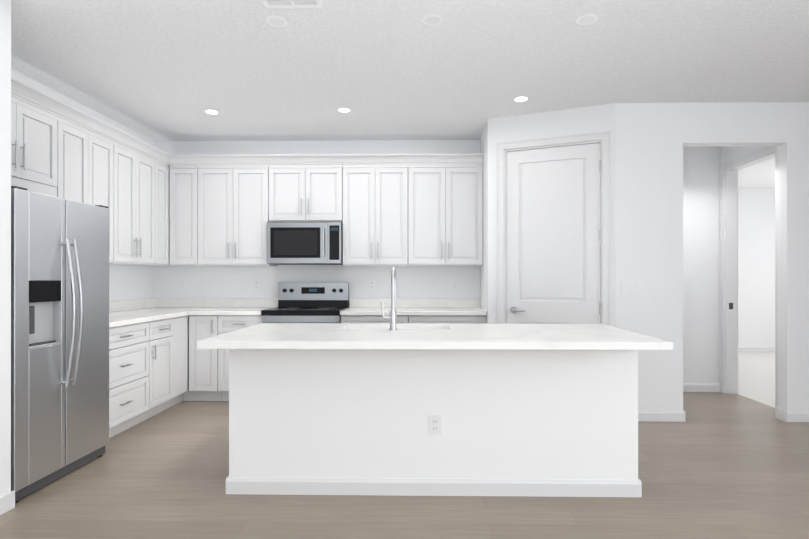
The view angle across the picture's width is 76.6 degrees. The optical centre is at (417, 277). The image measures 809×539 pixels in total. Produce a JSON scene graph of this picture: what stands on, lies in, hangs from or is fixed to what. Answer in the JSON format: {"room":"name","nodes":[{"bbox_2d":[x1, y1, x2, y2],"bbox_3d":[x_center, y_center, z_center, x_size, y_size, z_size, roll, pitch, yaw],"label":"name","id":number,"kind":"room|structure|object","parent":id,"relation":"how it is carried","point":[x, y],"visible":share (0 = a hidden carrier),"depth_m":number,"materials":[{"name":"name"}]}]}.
{"room":"kitchen","nodes":[
{"label":"kitchen","id":0,"kind":"room"},
{"bbox_2d":[0,392,808,538],"bbox_3d":[0.956,1.267,2.278,14.000,0.050,13.700,0,0,1],"label":"floor","id":1,"kind":"structure","parent":0,"point":[717,465],"depth_m":2.86,"materials":[{"name":"beige wood"}]},
{"bbox_2d":[11,186,108,502],"bbox_3d":[-2.510,0.372,3.202,0.839,1.742,0.833,0,0,1],"label":"refrigerator","id":2,"kind":"object","parent":1,"relation":"on","point":[59,337],"visible":0.96,"depth_m":3.11,"materials":[{"name":"grey metal"}]},
{"bbox_2d":[109,322,148,437],"bbox_3d":[-2.571,0.806,3.998,0.638,0.875,0.734,0,0,1],"label":"base cabinet","id":3,"kind":"object","parent":1,"relation":"on","point":[128,374],"visible":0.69,"depth_m":4.07,"materials":[{"name":"white paint"}]},
{"bbox_2d":[138,318,172,423],"bbox_3d":[-2.562,0.807,4.573,0.638,0.875,0.412,0,0,1],"label":"base cabinet","id":4,"kind":"object","parent":1,"relation":"on","point":[160,375],"visible":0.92,"depth_m":4.56,"materials":[{"name":"white paint"}]},
{"bbox_2d":[109,298,192,327],"bbox_3d":[-2.577,0.299,4.660,0.690,0.139,2.056,0,0,1],"label":"countertop","id":5,"kind":"structure","parent":4,"relation":"on","point":[122,313],"depth_m":4.99,"materials":[{"name":"stone"}]},
{"bbox_2d":[163,316,187,410],"bbox_3d":[-2.574,0.808,4.931,0.601,0.875,0.299,0,0,1],"label":"cabinet filler","id":6,"kind":"object","parent":1,"relation":"on","point":[180,354],"visible":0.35,"depth_m":4.92,"materials":[{"name":"white paint"}]},
{"bbox_2d":[179,315,192,402],"bbox_3d":[-2.586,0.808,5.386,0.648,0.875,0.604,0,0,1],"label":"base cabinet","id":7,"kind":"object","parent":1,"relation":"on","point":[187,395],"visible":0.1,"depth_m":5.16,"materials":[{"name":"white paint"}]},
{"bbox_2d":[189,315,221,400],"bbox_3d":[-2.115,0.808,5.361,0.290,0.875,0.638,0,0,1],"label":"base cabinet","id":8,"kind":"object","parent":1,"relation":"on","point":[203,374],"visible":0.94,"depth_m":5.08,"materials":[{"name":"white paint"}]},
{"bbox_2d":[193,298,277,314],"bbox_3d":[-1.872,0.300,5.358,0.696,0.139,0.635,0,0,1],"label":"countertop","id":9,"kind":"structure","parent":8,"relation":"on","point":[201,306],"depth_m":5.65,"materials":[{"name":"stone"}]},
{"bbox_2d":[218,315,262,400],"bbox_3d":[-1.747,0.808,5.354,0.443,0.875,0.638,0,0,1],"label":"base cabinet","id":10,"kind":"object","parent":1,"relation":"on","point":[228,323],"visible":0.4,"depth_m":5.07,"materials":[{"name":"white paint"}]},
{"bbox_2d":[261,283,348,322],"bbox_3d":[-1.139,0.650,5.311,0.768,1.190,0.700,0,0,1],"label":"range","id":11,"kind":"object","parent":1,"relation":"on","point":[313,302],"visible":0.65,"depth_m":5.58,"materials":[{"name":"grey metal"}]},
{"bbox_2d":[341,315,407,322],"bbox_3d":[-0.417,0.808,5.332,0.668,0.875,0.638,0,0,1],"label":"base cabinet","id":12,"kind":"object","parent":1,"relation":"on","point":[368,318],"visible":0.15,"depth_m":5.05,"materials":[{"name":"white paint"}]},
{"bbox_2d":[226,351,641,496],"bbox_3d":[0.092,0.806,3.298,2.368,0.875,0.773,0,0,1],"label":"kitchen island","id":13,"kind":"object","parent":1,"relation":"on","point":[392,408],"depth_m":2.93,"materials":[{"name":"white paint"}]},
{"bbox_2d":[197,323,672,350],"bbox_3d":[0.092,0.348,3.142,2.432,0.039,1.046,0,0,1],"label":"island countertop","id":14,"kind":"structure","parent":13,"relation":"on","point":[263,336],"depth_m":2.85,"materials":[{"name":"white stone"}]},
{"bbox_2d":[381,267,396,330],"bbox_3d":[-0.173,0.133,3.284,0.102,0.390,0.212,0,0,1],"label":"faucet","id":15,"kind":"object","parent":14,"relation":"on","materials":[{"name":"silver metal"}]},
{"bbox_2d":[408,315,485,323],"bbox_3d":[0.302,0.808,5.319,0.767,0.875,0.638,0,0,1],"label":"base cabinet","id":16,"kind":"object","parent":1,"relation":"on","point":[447,319],"visible":0.06,"depth_m":5.04,"materials":[{"name":"white paint"}]},
{"bbox_2d":[340,299,486,314],"bbox_3d":[-0.034,0.300,5.327,1.438,0.139,0.635,0,0,1],"label":"countertop","id":17,"kind":"structure","parent":16,"relation":"on","point":[356,306],"depth_m":5.61,"materials":[{"name":"stone"}]},
{"bbox_2d":[0,0,808,496],"bbox_3d":[2.053,-0.134,5.652,10.160,2.760,6.360,0,0,1],"label":"wall","id":18,"kind":"structure","parent":0,"point":[668,160],"depth_m":4.48,"materials":[{"name":"white paint"}]},
{"bbox_2d":[11,96,56,196],"bbox_3d":[-2.773,-0.870,3.270,0.346,0.625,0.953,0,0,1],"label":"upper cabinet","id":19,"kind":"object","parent":18,"relation":"attached to","point":[33,148],"visible":0.83,"depth_m":3.52,"materials":[{"name":"white paint"}]},
{"bbox_2d":[11,77,170,164],"bbox_3d":[-2.608,-1.228,4.037,0.086,0.092,2.490,0,0,1],"label":"crown molding","id":20,"kind":"structure","parent":19,"relation":"on","point":[24,92],"depth_m":3.97,"materials":[{"name":"white paint"}]},
{"bbox_2d":[57,116,112,262],"bbox_3d":[-2.759,-0.653,4.083,0.346,1.055,0.670,0,0,1],"label":"upper cabinet","id":21,"kind":"object","parent":18,"relation":"attached to","point":[84,165],"visible":0.33,"depth_m":4.05,"materials":[{"name":"white paint"}]},
{"bbox_2d":[109,141,154,264],"bbox_3d":[-2.748,-0.653,4.755,0.346,1.055,0.670,0,0,1],"label":"upper cabinet","id":22,"kind":"object","parent":18,"relation":"attached to","point":[133,207],"visible":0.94,"depth_m":4.71,"materials":[{"name":"white paint"}]},
{"bbox_2d":[135,159,168,265],"bbox_3d":[-2.757,-0.652,5.229,0.312,1.055,0.273,0,0,1],"label":"upper cabinet","id":23,"kind":"object","parent":18,"relation":"attached to","point":[161,213],"visible":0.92,"depth_m":5.23,"materials":[{"name":"white paint"}]},
{"bbox_2d":[167,166,169,265],"bbox_3d":[-2.762,-0.652,5.530,0.290,1.055,0.325,0,0,1],"label":"cabinet box","id":24,"kind":"object","parent":18,"relation":"attached to","point":[169,209],"visible":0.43,"depth_m":5.42,"materials":[{"name":"white paint"}]},
{"bbox_2d":[179,280,185,289],"bbox_3d":[-2.603,0.081,5.686,0.072,0.116,0.008,0,0,1],"label":"outlet","id":25,"kind":"object","parent":18,"relation":"attached to","point":[182,283],"depth_m":5.68,"materials":[{"name":"white plastic"}]},
{"bbox_2d":[169,165,198,265],"bbox_3d":[-2.444,-0.652,5.525,0.299,1.055,0.325,0,0,1],"label":"upper cabinet","id":26,"kind":"object","parent":18,"relation":"attached to","point":[183,249],"visible":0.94,"depth_m":5.37,"materials":[{"name":"white paint"}]},
{"bbox_2d":[198,165,276,265],"bbox_3d":[-1.921,-0.652,5.499,0.743,1.055,0.358,0,0,1],"label":"upper cabinet","id":27,"kind":"object","parent":18,"relation":"attached to","point":[233,209],"visible":1,"depth_m":5.36,"materials":[{"name":"white paint"}]},
{"bbox_2d":[168,153,483,165],"bbox_3d":[-0.985,-1.226,5.328,3.340,0.092,0.092,0,0,1],"label":"crown molding","id":28,"kind":"structure","parent":27,"relation":"on","point":[240,159],"depth_m":5.32,"materials":[{"name":"white paint"}]},
{"bbox_2d":[253,280,259,289],"bbox_3d":[-1.777,0.081,5.672,0.072,0.116,0.008,0,0,1],"label":"outlet","id":29,"kind":"object","parent":18,"relation":"attached to","point":[256,283],"depth_m":5.67,"materials":[{"name":"white plastic"}]},
{"bbox_2d":[269,164,342,222],"bbox_3d":[-1.163,-0.880,5.486,0.771,0.598,0.358,0,0,1],"label":"upper cabinet","id":30,"kind":"object","parent":18,"relation":"attached to","point":[305,193],"visible":0.98,"depth_m":5.34,"materials":[{"name":"white paint"}]},
{"bbox_2d":[266,222,342,264],"bbox_3d":[-1.163,-0.356,5.441,0.767,0.427,0.445,0,0,1],"label":"microwave","id":31,"kind":"object","parent":30,"relation":"attached to","point":[304,243],"visible":1,"depth_m":5.26,"materials":[{"name":"grey metal"}]},
{"bbox_2d":[368,280,374,289],"bbox_3d":[-0.500,0.081,5.650,0.072,0.116,0.008,0,0,1],"label":"outlet","id":32,"kind":"object","parent":18,"relation":"attached to","point":[371,284],"depth_m":5.65,"materials":[{"name":"white plastic"}]},
{"bbox_2d":[343,164,407,265],"bbox_3d":[-0.434,-0.652,5.474,0.682,1.055,0.358,0,0,1],"label":"upper cabinet","id":33,"kind":"object","parent":18,"relation":"attached to","point":[375,214],"visible":1,"depth_m":5.33,"materials":[{"name":"white paint"}]},
{"bbox_2d":[408,164,482,265],"bbox_3d":[0.297,-0.652,5.461,0.777,1.055,0.358,0,0,1],"label":"upper cabinet","id":34,"kind":"object","parent":18,"relation":"attached to","point":[445,214],"visible":1,"depth_m":5.32,"materials":[{"name":"white paint"}]},
{"bbox_2d":[451,280,457,289],"bbox_3d":[0.412,0.081,5.635,0.072,0.116,0.008,0,0,1],"label":"outlet","id":35,"kind":"object","parent":18,"relation":"attached to","point":[454,283],"depth_m":5.63,"materials":[{"name":"white plastic"}]},
{"bbox_2d":[506,143,600,323],"bbox_3d":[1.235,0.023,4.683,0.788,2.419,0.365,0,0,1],"label":"pantry door","id":36,"kind":"structure","parent":18,"relation":"in","point":[553,235],"depth_m":4.67,"materials":[{"name":"white paint"}]},
{"bbox_2d":[497,131,610,325],"bbox_3d":[1.242,-0.014,4.707,1.010,2.517,0.144,0,0,23],"label":"door frame","id":37,"kind":"structure","parent":18,"relation":"attached to","point":[505,147],"depth_m":4.57,"materials":[{"name":"white paint"}]},
{"bbox_2d":[621,281,640,293],"bbox_3d":[1.853,0.084,4.438,0.166,0.116,0.011,0,0,1],"label":"switch plate","id":38,"kind":"object","parent":18,"relation":"attached to","point":[630,287],"visible":1,"depth_m":4.44,"materials":[{"name":"white plastic"}]},
{"bbox_2d":[683,383,719,391],"bbox_3d":[2.818,1.200,5.590,0.989,0.092,0.014,0,0,1],"label":"baseboard","id":39,"kind":"structure","parent":18,"relation":"attached to","point":[687,387],"depth_m":5.58,"materials":[{"name":"white paint"}]},
{"bbox_2d":[720,146,777,407],"bbox_3d":[3.364,0.007,5.097,0.156,2.477,0.959,0,0,1],"label":"door frame","id":40,"kind":"structure","parent":18,"relation":"attached to","point":[729,281],"depth_m":5.49,"materials":[{"name":"white paint"}]},
{"bbox_2d":[738,346,774,351],"bbox_3d":[5.275,1.204,8.649,3.580,0.092,0.014,0,0,1],"label":"baseboard","id":41,"kind":"structure","parent":18,"relation":"attached to","point":[740,348],"depth_m":8.64,"materials":[{"name":"white paint"}]},
{"bbox_2d":[784,410,808,421],"bbox_3d":[5.086,1.198,4.381,3.812,0.092,0.014,0,0,1],"label":"baseboard","id":42,"kind":"structure","parent":18,"relation":"attached to","point":[789,416],"depth_m":4.41,"materials":[{"name":"white paint"}]},
{"bbox_2d":[11,0,808,187],"bbox_3d":[0.956,-1.543,2.282,14.000,0.050,13.700,0,0,1],"label":"ceiling","id":43,"kind":"structure","parent":0,"point":[164,70],"depth_m":3.60,"materials":[{"name":"white paint"}]},
{"bbox_2d":[204,110,218,113],"bbox_3d":[-1.876,-1.512,4.681,0.124,0.005,0.124,0,0,1],"label":"recessed light","id":44,"kind":"object","parent":43,"relation":"in","point":[211,111],"visible":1,"depth_m":4.66,"materials":[{"name":"white plastic"}]},
{"bbox_2d":[266,16,287,26],"bbox_3d":[-0.829,-1.514,3.032,0.124,0.005,0.124,0,0,1],"label":"recessed light","id":45,"kind":"object","parent":43,"relation":"in","point":[276,21],"visible":1,"depth_m":3.02,"materials":[{"name":"white plastic"}]},
{"bbox_2d":[261,0,322,7],"bbox_3d":[-0.687,-1.511,2.710,0.320,0.012,0.300,0,0,1],"label":"ceiling vent","id":46,"kind":"object","parent":43,"relation":"in","point":[292,3],"visible":0.9,"depth_m":2.82,"materials":[{"name":"white plastic"}]},
{"bbox_2d":[337,108,350,112],"bbox_3d":[-0.659,-1.512,4.630,0.124,0.005,0.124,0,0,1],"label":"recessed light","id":47,"kind":"object","parent":43,"relation":"in","point":[344,110],"visible":1,"depth_m":4.63,"materials":[{"name":"white plastic"}]},
{"bbox_2d":[422,15,442,25],"bbox_3d":[0.092,-1.514,3.017,0.124,0.005,0.124,0,0,1],"label":"recessed light","id":48,"kind":"object","parent":43,"relation":"in","point":[431,20],"visible":1,"depth_m":3.01,"materials":[{"name":"white plastic"}]},
{"bbox_2d":[514,96,527,101],"bbox_3d":[0.881,-1.513,4.343,0.124,0.005,0.124,0,0,1],"label":"recessed light","id":49,"kind":"object","parent":43,"relation":"in","point":[520,99],"visible":1,"depth_m":4.34,"materials":[{"name":"white plastic"}]},
{"bbox_2d":[576,14,597,24],"bbox_3d":[0.998,-1.514,3.011,0.124,0.005,0.124,0,0,1],"label":"recessed light","id":50,"kind":"object","parent":43,"relation":"in","point":[587,19],"visible":1,"depth_m":3.00,"materials":[{"name":"white plastic"}]},
{"bbox_2d":[738,352,774,407],"bbox_3d":[5.743,1.272,6.742,4.580,0.050,4.610,0,0,1],"label":"floor","id":51,"kind":"structure","parent":0,"point":[756,376],"depth_m":6.46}
]}

